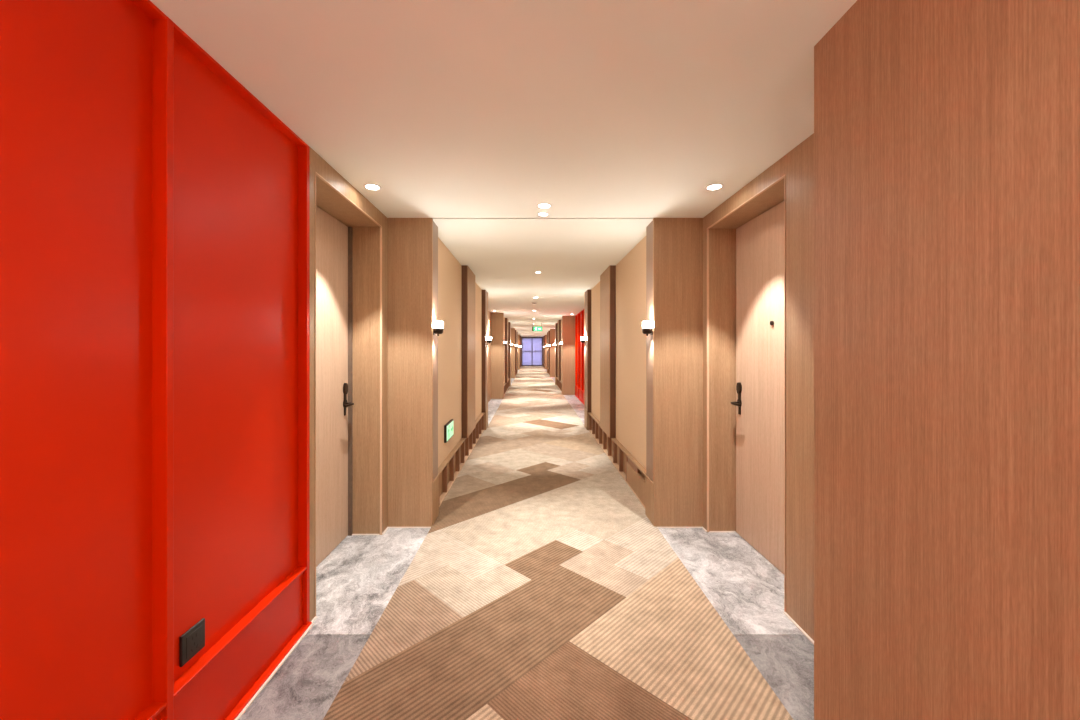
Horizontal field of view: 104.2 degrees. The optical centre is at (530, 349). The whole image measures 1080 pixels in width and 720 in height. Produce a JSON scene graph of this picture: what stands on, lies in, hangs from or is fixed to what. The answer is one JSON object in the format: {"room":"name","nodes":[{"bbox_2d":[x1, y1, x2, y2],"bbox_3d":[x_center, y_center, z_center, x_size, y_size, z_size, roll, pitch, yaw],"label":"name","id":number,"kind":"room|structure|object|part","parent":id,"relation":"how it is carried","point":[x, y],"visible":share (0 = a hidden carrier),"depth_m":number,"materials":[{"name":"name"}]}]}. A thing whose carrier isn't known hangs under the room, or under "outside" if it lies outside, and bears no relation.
{"room":"hotel corridor","nodes":[
{"label":"hotel corridor","id":0,"kind":"room"},
{"bbox_2d":[0,0,311,719],"bbox_3d":[-1.356,0.180,-0.445,0.512,2.400,5.110,0,0,0],"label":"wall","id":1,"kind":"structure","parent":0,"point":[154,211],"depth_m":1.26,"materials":[{"name":"red paint"}]},
{"bbox_3d":[-1.135,-1.014,0.895,0.045,0.012,0.776,0,0,0],"label":"rail","id":2,"kind":"part","parent":1,"relation":"part of","materials":[{"name":"red paint"}]},
{"bbox_3d":[-1.135,1.084,0.895,0.045,0.012,0.776,0,0,0],"label":"rail","id":3,"kind":"part","parent":1,"relation":"part of","materials":[{"name":"red paint"}]},
{"bbox_2d":[179,618,204,666],"bbox_3d":[-1.151,0.995,1.430,0.012,0.100,0.100,0,0,0],"label":"wall socket","id":4,"kind":"object","parent":1,"relation":"attached to","point":[192,641],"visible":1,"depth_m":1.42,"materials":[{"name":"black plastic"}]},
{"bbox_3d":[-1.135,1.084,1.696,0.045,0.012,0.777,0,0,0],"label":"rail","id":5,"kind":"part","parent":1,"relation":"part of","materials":[{"name":"red paint"}]},
{"bbox_3d":[-1.135,-1.014,1.696,0.045,0.012,0.777,0,0,0],"label":"rail","id":6,"kind":"part","parent":1,"relation":"part of","materials":[{"name":"red paint"}]},
{"bbox_2d":[235,623,313,719],"bbox_3d":[-1.095,1.377,-0.445,0.013,0.006,5.110,0,0,0],"label":"trim","id":7,"kind":"structure","parent":1,"relation":"attached to","point":[262,687],"depth_m":1.77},
{"bbox_2d":[316,206,353,566],"bbox_3d":[-1.349,0.232,2.631,0.136,2.304,1.057,0,0,0],"label":"door","id":8,"kind":"structure","parent":1,"relation":"in","point":[332,404],"depth_m":2.84,"materials":[{"name":"brown wood"}]},
{"bbox_3d":[-1.315,0.396,2.996,0.068,0.020,0.136,0,0,0],"label":"lever","id":9,"kind":"part","parent":8,"relation":"part of","materials":[{"name":"brown metal"}]},
{"bbox_2d":[311,527,430,622],"bbox_3d":[-1.058,1.377,2.683,0.565,0.006,1.145,0,0,0],"label":"trim","id":10,"kind":"structure","parent":1,"relation":"attached to","point":[315,617],"depth_m":3.17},
{"bbox_2d":[309,147,314,621],"bbox_3d":[-1.362,0.180,2.137,0.500,2.400,0.052,0,0,0],"label":"wall","id":11,"kind":"structure","parent":0,"point":[311,151],"depth_m":2.13,"materials":[{"name":"brown wood"}]},
{"bbox_2d":[315,152,381,226],"bbox_3d":[-1.362,-0.968,2.647,0.500,0.105,0.967,0,0,0],"label":"wall","id":12,"kind":"structure","parent":0,"point":[328,199],"depth_m":2.65,"materials":[{"name":"brown wood"}]},
{"bbox_2d":[353,213,387,534],"bbox_3d":[-1.362,0.180,3.193,0.500,2.400,0.126,0,0,0],"label":"wall","id":13,"kind":"structure","parent":0,"point":[366,240],"depth_m":3.13,"materials":[{"name":"brown wood"}]},
{"bbox_2d":[315,171,381,615],"bbox_3d":[-1.117,0.232,2.647,0.015,2.297,0.969,0,0,0],"label":"trim","id":14,"kind":"structure","parent":13,"relation":"attached to","point":[316,173],"depth_m":3.03,"materials":[{"name":"brown wood"}]},
{"bbox_2d":[348,227,352,535],"bbox_3d":[-1.343,0.235,3.121,0.026,2.290,0.018,0,0,0],"label":"trim","id":15,"kind":"structure","parent":13,"relation":"attached to","point":[350,229],"depth_m":3.11,"materials":[{"name":"brown wood"}]},
{"bbox_2d":[438,237,481,466],"bbox_3d":[-1.004,0.030,5.330,0.325,2.100,3.660,0,0,0],"label":"wall","id":16,"kind":"structure","parent":0,"point":[449,268],"depth_m":4.39,"materials":[{"name":"fabric"}]},
{"bbox_2d":[444,419,452,442],"bbox_3d":[-0.829,0.820,4.250,0.027,0.170,0.370,0,0,0],"label":"exit sign","id":17,"kind":"object","parent":16,"relation":"attached to","point":[448,427],"visible":1,"depth_m":4.15,"materials":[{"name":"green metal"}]},
{"bbox_2d":[438,413,483,506],"bbox_3d":[-0.931,1.227,5.330,0.272,0.306,3.660,0,0,0],"label":"baseboard","id":18,"kind":"structure","parent":16,"relation":"attached to","point":[448,471],"depth_m":4.68,"materials":[{"name":"brown wood"}]},
{"bbox_2d":[462,265,474,437],"bbox_3d":[-0.805,0.026,5.442,0.076,2.093,0.696,0,0,0],"label":"column","id":19,"kind":"structure","parent":16,"relation":"attached to","point":[468,277],"depth_m":5.15,"materials":[{"name":"brown wood"}]},
{"bbox_3d":[-0.771,0.026,5.442,0.008,2.093,0.696,0,0,0],"label":"panel","id":20,"kind":"part","parent":19,"relation":"part of","materials":[{"name":"brown wood"}]},
{"bbox_2d":[488,311,490,401],"bbox_3d":[-1.337,0.180,9.600,0.450,2.400,4.200,0,0,0],"label":"wall","id":21,"kind":"structure","parent":0,"point":[489,312],"depth_m":11.25,"materials":[{"name":"brown wood"}]},
{"bbox_2d":[150,0,856,336],"bbox_3d":[0.100,-1.070,15.900,3.700,0.100,38.000,0,0,0],"label":"ceiling","id":22,"kind":"structure","parent":0,"point":[452,108],"depth_m":1.76,"materials":[{"name":"paint"}]},
{"bbox_2d":[363,184,381,190],"bbox_3d":[-0.995,-1.018,2.635,0.108,0.005,0.108,0,0,0],"label":"recessed light","id":23,"kind":"object","parent":22,"relation":"in","point":[373,187],"visible":1,"depth_m":2.63,"materials":[{"name":"white"}]},
{"bbox_2d":[532,323,541,330],"bbox_3d":[0.235,-0.857,15.898,0.380,0.323,0.031,0,0,0],"label":"exit sign","id":24,"kind":"object","parent":22,"relation":"hanging from","point":[533,328],"visible":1,"depth_m":15.88,"materials":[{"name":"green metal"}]},
{"bbox_2d":[537,212,548,216],"bbox_3d":[0.091,-1.018,3.165,0.092,0.005,0.092,0,0,0],"label":"recessed light","id":25,"kind":"object","parent":22,"relation":"in","point":[542,214],"visible":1,"depth_m":3.16,"materials":[{"name":"white"}]},
{"bbox_2d":[537,203,551,208],"bbox_3d":[0.093,-1.018,2.980,0.108,0.005,0.108,0,0,0],"label":"recessed light","id":26,"kind":"object","parent":22,"relation":"in","point":[541,205],"visible":1,"depth_m":2.97,"materials":[{"name":"white"}]},
{"bbox_2d":[705,184,723,190],"bbox_3d":[1.150,-1.018,2.635,0.108,0.005,0.108,0,0,0],"label":"recessed light","id":27,"kind":"object","parent":22,"relation":"in","point":[712,187],"visible":1,"depth_m":2.64,"materials":[{"name":"white"}]},
{"bbox_2d":[504,317,504,382],"bbox_3d":[-1.004,0.030,13.777,0.325,2.100,3.666,0,0,0],"label":"wall","id":28,"kind":"structure","parent":0,"point":[504,317],"depth_m":13.35,"materials":[{"name":"fabric"}]},
{"bbox_2d":[505,318,507,382],"bbox_3d":[-0.805,0.026,13.889,0.076,2.093,0.697,0,0,0],"label":"column","id":29,"kind":"structure","parent":28,"relation":"attached to","point":[506,319],"depth_m":13.54,"materials":[{"name":"brown wood"}]},
{"bbox_3d":[-0.771,0.026,13.889,0.008,2.093,0.697,0,0,0],"label":"panel","id":30,"kind":"part","parent":29,"relation":"part of","materials":[{"name":"brown wood"}]},
{"bbox_2d":[504,378,509,394],"bbox_3d":[-0.931,1.227,13.777,0.272,0.306,3.666,0,0,0],"label":"baseboard","id":31,"kind":"structure","parent":28,"relation":"attached to","point":[506,385],"depth_m":13.81,"materials":[{"name":"brown wood"}]},
{"bbox_2d":[239,369,813,719],"bbox_3d":[0.100,1.430,15.900,3.700,0.100,38.000,0,0,0],"label":"floor","id":32,"kind":"structure","parent":0,"point":[356,582],"depth_m":2.22,"materials":[{"name":"grey stone"}]},
{"bbox_2d":[388,218,438,526],"bbox_3d":[-1.163,0.180,3.378,0.797,2.400,0.244,0,0,0],"label":"column","id":33,"kind":"structure","parent":32,"relation":"on","point":[413,477],"depth_m":3.26,"materials":[{"name":"brown wood"}]},
{"bbox_2d":[433,321,442,335],"bbox_3d":[-0.735,-0.163,3.322,0.081,0.115,0.080,0,0,0],"label":"wall sconce","id":34,"kind":"object","parent":33,"relation":"attached to","point":[437,325],"visible":1,"depth_m":3.29,"materials":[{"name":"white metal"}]},
{"bbox_3d":[-0.734,-0.194,3.322,0.074,0.052,0.074,0,0,0],"label":"lamp shade","id":35,"kind":"part","parent":34,"relation":"part of","materials":[{"name":"white"}]},
{"bbox_2d":[482,290,487,429],"bbox_3d":[-1.163,0.180,7.327,0.797,2.400,0.346,0,0,0],"label":"column","id":36,"kind":"structure","parent":32,"relation":"on","point":[484,292],"depth_m":7.16,"materials":[{"name":"brown wood"}]},
{"bbox_2d":[487,337,491,343],"bbox_3d":[-0.735,-0.163,7.430,0.081,0.115,0.080,0,0,0],"label":"wall sconce","id":37,"kind":"object","parent":36,"relation":"attached to","point":[489,339],"visible":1,"depth_m":7.40,"materials":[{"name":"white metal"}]},
{"bbox_2d":[491,313,503,398],"bbox_3d":[-1.163,0.180,11.822,0.797,2.400,0.244,0,0,0],"label":"column","id":38,"kind":"structure","parent":32,"relation":"on","point":[497,319],"depth_m":11.70,"materials":[{"name":"brown wood"}]},
{"bbox_2d":[508,322,510,385],"bbox_3d":[-1.163,0.180,15.777,0.797,2.400,0.346,0,0,0],"label":"column","id":39,"kind":"structure","parent":32,"relation":"on","point":[509,323],"depth_m":15.60,"materials":[{"name":"brown wood"}]},
{"bbox_2d":[511,328,514,377],"bbox_3d":[-1.163,0.180,20.222,0.797,2.400,0.244,0,0,0],"label":"column","id":40,"kind":"structure","parent":32,"relation":"on","point":[512,329],"depth_m":20.10,"materials":[{"name":"brown wood"}]},
{"bbox_2d":[517,332,517,372],"bbox_3d":[-1.163,0.180,24.227,0.797,2.400,0.346,0,0,0],"label":"column","id":41,"kind":"structure","parent":32,"relation":"on","point":[517,332],"depth_m":24.11,"materials":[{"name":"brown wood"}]},
{"bbox_2d":[518,335,519,369],"bbox_3d":[-1.163,0.180,28.722,0.797,2.400,0.244,0,0,0],"label":"column","id":42,"kind":"structure","parent":32,"relation":"on","point":[518,335],"depth_m":28.60,"materials":[{"name":"brown wood"}]},
{"bbox_2d":[545,335,546,368],"bbox_3d":[1.367,0.180,29.322,0.832,2.400,0.244,0,0,0],"label":"column","id":43,"kind":"structure","parent":32,"relation":"on","point":[545,335],"depth_m":29.20,"materials":[{"name":"brown wood"}]},
{"bbox_2d":[547,332,547,372],"bbox_3d":[1.367,0.180,24.827,0.832,2.400,0.346,0,0,0],"label":"column","id":44,"kind":"structure","parent":32,"relation":"on","point":[547,332],"depth_m":24.66,"materials":[{"name":"brown wood"}]},
{"bbox_2d":[550,329,554,376],"bbox_3d":[1.367,0.180,21.122,0.832,2.400,0.244,0,0,0],"label":"column","id":45,"kind":"structure","parent":32,"relation":"on","point":[552,331],"depth_m":21.00,"materials":[{"name":"brown wood"}]},
{"bbox_2d":[555,323,557,384],"bbox_3d":[1.367,0.180,16.427,0.832,2.400,0.346,0,0,0],"label":"column","id":46,"kind":"structure","parent":32,"relation":"on","point":[556,324],"depth_m":16.25,"materials":[{"name":"brown wood"}]},
{"bbox_2d":[323,366,792,719],"bbox_3d":[0.092,1.377,15.800,1.795,0.007,37.600,0,0,0],"label":"carpet","id":47,"kind":"object","parent":32,"relation":"on","point":[541,586],"visible":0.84,"depth_m":2.20,"materials":[{"name":"beige carpet"}]},
{"bbox_2d":[562,316,574,394],"bbox_3d":[1.367,0.180,12.872,0.832,2.400,0.244,0,0,0],"label":"column","id":48,"kind":"structure","parent":32,"relation":"on","point":[568,322],"depth_m":12.75,"materials":[{"name":"brown wood"}]},
{"bbox_2d":[584,290,590,429],"bbox_3d":[1.367,0.180,7.327,0.832,2.400,0.346,0,0,0],"label":"column","id":49,"kind":"structure","parent":32,"relation":"on","point":[587,295],"depth_m":7.16,"materials":[{"name":"brown wood"}]},
{"bbox_2d":[645,218,702,526],"bbox_3d":[1.367,0.180,3.378,0.832,2.400,0.244,0,0,0],"label":"column","id":50,"kind":"structure","parent":32,"relation":"on","point":[674,246],"depth_m":3.26,"materials":[{"name":"brown wood"}]},
{"bbox_2d":[642,321,652,335],"bbox_3d":[0.920,-0.163,3.322,0.081,0.115,0.080,0,0,0],"label":"wall sconce","id":51,"kind":"object","parent":50,"relation":"attached to","point":[647,328],"visible":1,"depth_m":3.29,"materials":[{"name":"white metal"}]},
{"bbox_3d":[0.920,-0.194,3.322,0.074,0.052,0.074,0,0,0],"label":"lamp shade","id":52,"kind":"part","parent":51,"relation":"part of","materials":[{"name":"white"}]},
{"bbox_2d":[522,337,542,365],"bbox_3d":[0.100,0.180,34.700,3.700,2.400,0.200,0,0,0],"label":"wall","id":53,"kind":"structure","parent":0,"point":[522,337],"depth_m":34.60,"materials":[{"name":"brown wood"}]},
{"bbox_2d":[561,319,561,380],"bbox_3d":[1.190,0.030,14.627,0.325,2.100,3.266,0,0,0],"label":"wall","id":54,"kind":"structure","parent":0,"point":[561,319],"depth_m":14.16,"materials":[{"name":"fabric"}]},
{"bbox_2d":[556,377,561,391],"bbox_3d":[1.117,1.227,14.627,0.272,0.306,3.266,0,0,0],"label":"baseboard","id":55,"kind":"structure","parent":54,"relation":"attached to","point":[559,383],"depth_m":14.53,"materials":[{"name":"brown wood"}]},
{"bbox_2d":[558,320,560,380],"bbox_3d":[0.991,0.026,14.733,0.076,2.093,0.631,0,0,0],"label":"column","id":56,"kind":"structure","parent":54,"relation":"attached to","point":[559,321],"depth_m":14.42,"materials":[{"name":"brown wood"}]},
{"bbox_3d":[0.957,0.026,14.733,0.008,2.093,0.631,0,0,0],"label":"panel","id":57,"kind":"part","parent":56,"relation":"part of","materials":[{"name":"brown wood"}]},
{"bbox_2d":[575,309,583,403],"bbox_3d":[1.577,0.180,11.450,0.512,2.400,2.400,0,0,0],"label":"wall","id":58,"kind":"structure","parent":0,"point":[579,318],"depth_m":11.84,"materials":[{"name":"red paint"}]},
{"bbox_2d":[591,236,645,468],"bbox_3d":[1.190,0.030,5.330,0.325,2.100,3.660,0,0,0],"label":"wall","id":59,"kind":"structure","parent":0,"point":[631,270],"depth_m":4.38,"materials":[{"name":"fabric"}]},
{"bbox_2d":[600,265,615,437],"bbox_3d":[0.991,0.026,5.442,0.076,2.093,0.696,0,0,0],"label":"column","id":60,"kind":"structure","parent":59,"relation":"attached to","point":[608,277],"depth_m":5.16,"materials":[{"name":"brown wood"}]},
{"bbox_3d":[0.957,0.026,5.442,0.008,2.093,0.696,0,0,0],"label":"panel","id":61,"kind":"part","parent":60,"relation":"part of","materials":[{"name":"brown wood"}]},
{"bbox_2d":[589,413,645,507],"bbox_3d":[1.117,1.227,5.330,0.272,0.306,3.660,0,0,0],"label":"baseboard","id":62,"kind":"structure","parent":59,"relation":"attached to","point":[630,469],"depth_m":4.66,"materials":[{"name":"brown wood"}]},
{"bbox_3d":[1.000,1.256,3.915,0.026,0.203,0.830,0,0,0],"label":"access panel","id":63,"kind":"part","parent":62,"relation":"part of","materials":[{"name":"brown wood"}]},
{"bbox_2d":[703,215,735,530],"bbox_3d":[1.583,0.180,3.217,0.500,2.400,0.078,0,0,0],"label":"wall","id":64,"kind":"structure","parent":0,"point":[722,242],"depth_m":3.18,"materials":[{"name":"brown wood"}]},
{"bbox_2d":[707,156,784,228],"bbox_3d":[1.583,-0.968,2.689,0.500,0.105,0.978,0,0,0],"label":"wall","id":65,"kind":"structure","parent":0,"point":[774,195],"depth_m":2.65,"materials":[{"name":"brown wood"}]},
{"bbox_2d":[785,133,813,640],"bbox_3d":[1.583,0.180,1.807,0.500,2.400,0.786,0,0,0],"label":"wall","id":66,"kind":"structure","parent":0,"point":[799,162],"depth_m":2.07,"materials":[{"name":"brown wood"}]},
{"bbox_2d":[657,527,813,643],"bbox_3d":[1.252,1.377,2.335,0.585,0.006,1.842,0,0,0],"label":"trim","id":67,"kind":"structure","parent":66,"relation":"attached to","point":[703,528],"depth_m":2.17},
{"bbox_2d":[707,174,785,611],"bbox_3d":[1.337,0.232,2.689,0.015,2.297,0.980,0,0,0],"label":"trim","id":68,"kind":"structure","parent":66,"relation":"attached to","point":[783,176],"depth_m":2.20,"materials":[{"name":"brown wood"}]},
{"bbox_2d":[731,201,783,573],"bbox_3d":[1.537,0.232,2.674,0.136,2.304,1.068,0,0,0],"label":"door","id":69,"kind":"structure","parent":66,"relation":"in","point":[759,404],"depth_m":2.81,"materials":[{"name":"brown wood"}]},
{"bbox_3d":[1.503,0.396,3.044,0.068,0.020,0.136,0,0,0],"label":"lever","id":70,"kind":"part","parent":69,"relation":"part of","materials":[{"name":"brown metal"}]},
{"bbox_2d":[814,0,1079,719],"bbox_3d":[1.377,0.180,-0.793,0.847,2.400,4.414,0,0,0],"label":"wall","id":71,"kind":"structure","parent":0,"point":[947,132],"depth_m":0.96,"materials":[{"name":"brown wood"}]},
{"bbox_3d":[-1.004,0.030,22.202,0.325,2.100,3.716,0,0,0],"label":"wall","id":72,"kind":"structure","parent":0,"visible":0},
{"bbox_2d":[515,330,516,369],"bbox_3d":[-0.805,0.026,22.314,0.076,2.093,0.705,0,0,0],"label":"column","id":73,"kind":"structure","parent":72,"relation":"attached to","point":[515,330],"depth_m":22.21,"materials":[{"name":"brown wood"}]},
{"bbox_3d":[-0.771,0.026,22.314,0.008,2.093,0.705,0,0,0],"label":"panel","id":74,"kind":"part","parent":73,"relation":"part of","materials":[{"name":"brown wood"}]},
{"bbox_3d":[1.190,0.030,22.952,0.325,2.100,3.416,0,0,0],"label":"wall","id":75,"kind":"structure","parent":0,"visible":0},
{"bbox_2d":[548,331,549,368],"bbox_3d":[0.991,0.026,23.060,0.076,2.093,0.656,0,0,0],"label":"column","id":76,"kind":"structure","parent":75,"relation":"attached to","point":[548,331],"depth_m":22.87,"materials":[{"name":"brown wood"}]},
{"bbox_3d":[0.957,0.026,23.060,0.008,2.093,0.656,0,0,0],"label":"panel","id":77,"kind":"part","parent":76,"relation":"part of","materials":[{"name":"brown wood"}]},
{"bbox_3d":[1.190,0.030,31.852,0.325,2.100,4.816,0,0,0],"label":"wall","id":78,"kind":"structure","parent":0,"visible":0},
{"bbox_2d":[543,336,544,363],"bbox_3d":[0.991,0.026,31.981,0.076,2.093,0.886,0,0,0],"label":"column","id":79,"kind":"structure","parent":78,"relation":"attached to","point":[543,336],"depth_m":32.02,"materials":[{"name":"brown wood"}]},
{"bbox_3d":[0.090,-0.975,34.570,1.694,0.024,0.024,0,0,0],"label":"rail","id":80,"kind":"object","parent":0,"visible":0},
{"bbox_2d":[522,338,531,365],"bbox_3d":[-0.336,0.190,34.571,0.822,2.280,0.050,0,0,0],"label":"sheer curtain","id":81,"kind":"object","parent":80,"relation":"hanging from","point":[526,342],"visible":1,"depth_m":34.57,"materials":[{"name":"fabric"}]},
{"bbox_2d":[532,338,541,365],"bbox_3d":[0.514,0.190,34.571,0.822,2.280,0.050,0,0,0],"label":"sheer curtain","id":82,"kind":"object","parent":80,"relation":"hanging from","point":[536,342],"visible":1,"depth_m":34.57,"materials":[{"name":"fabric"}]}
]}

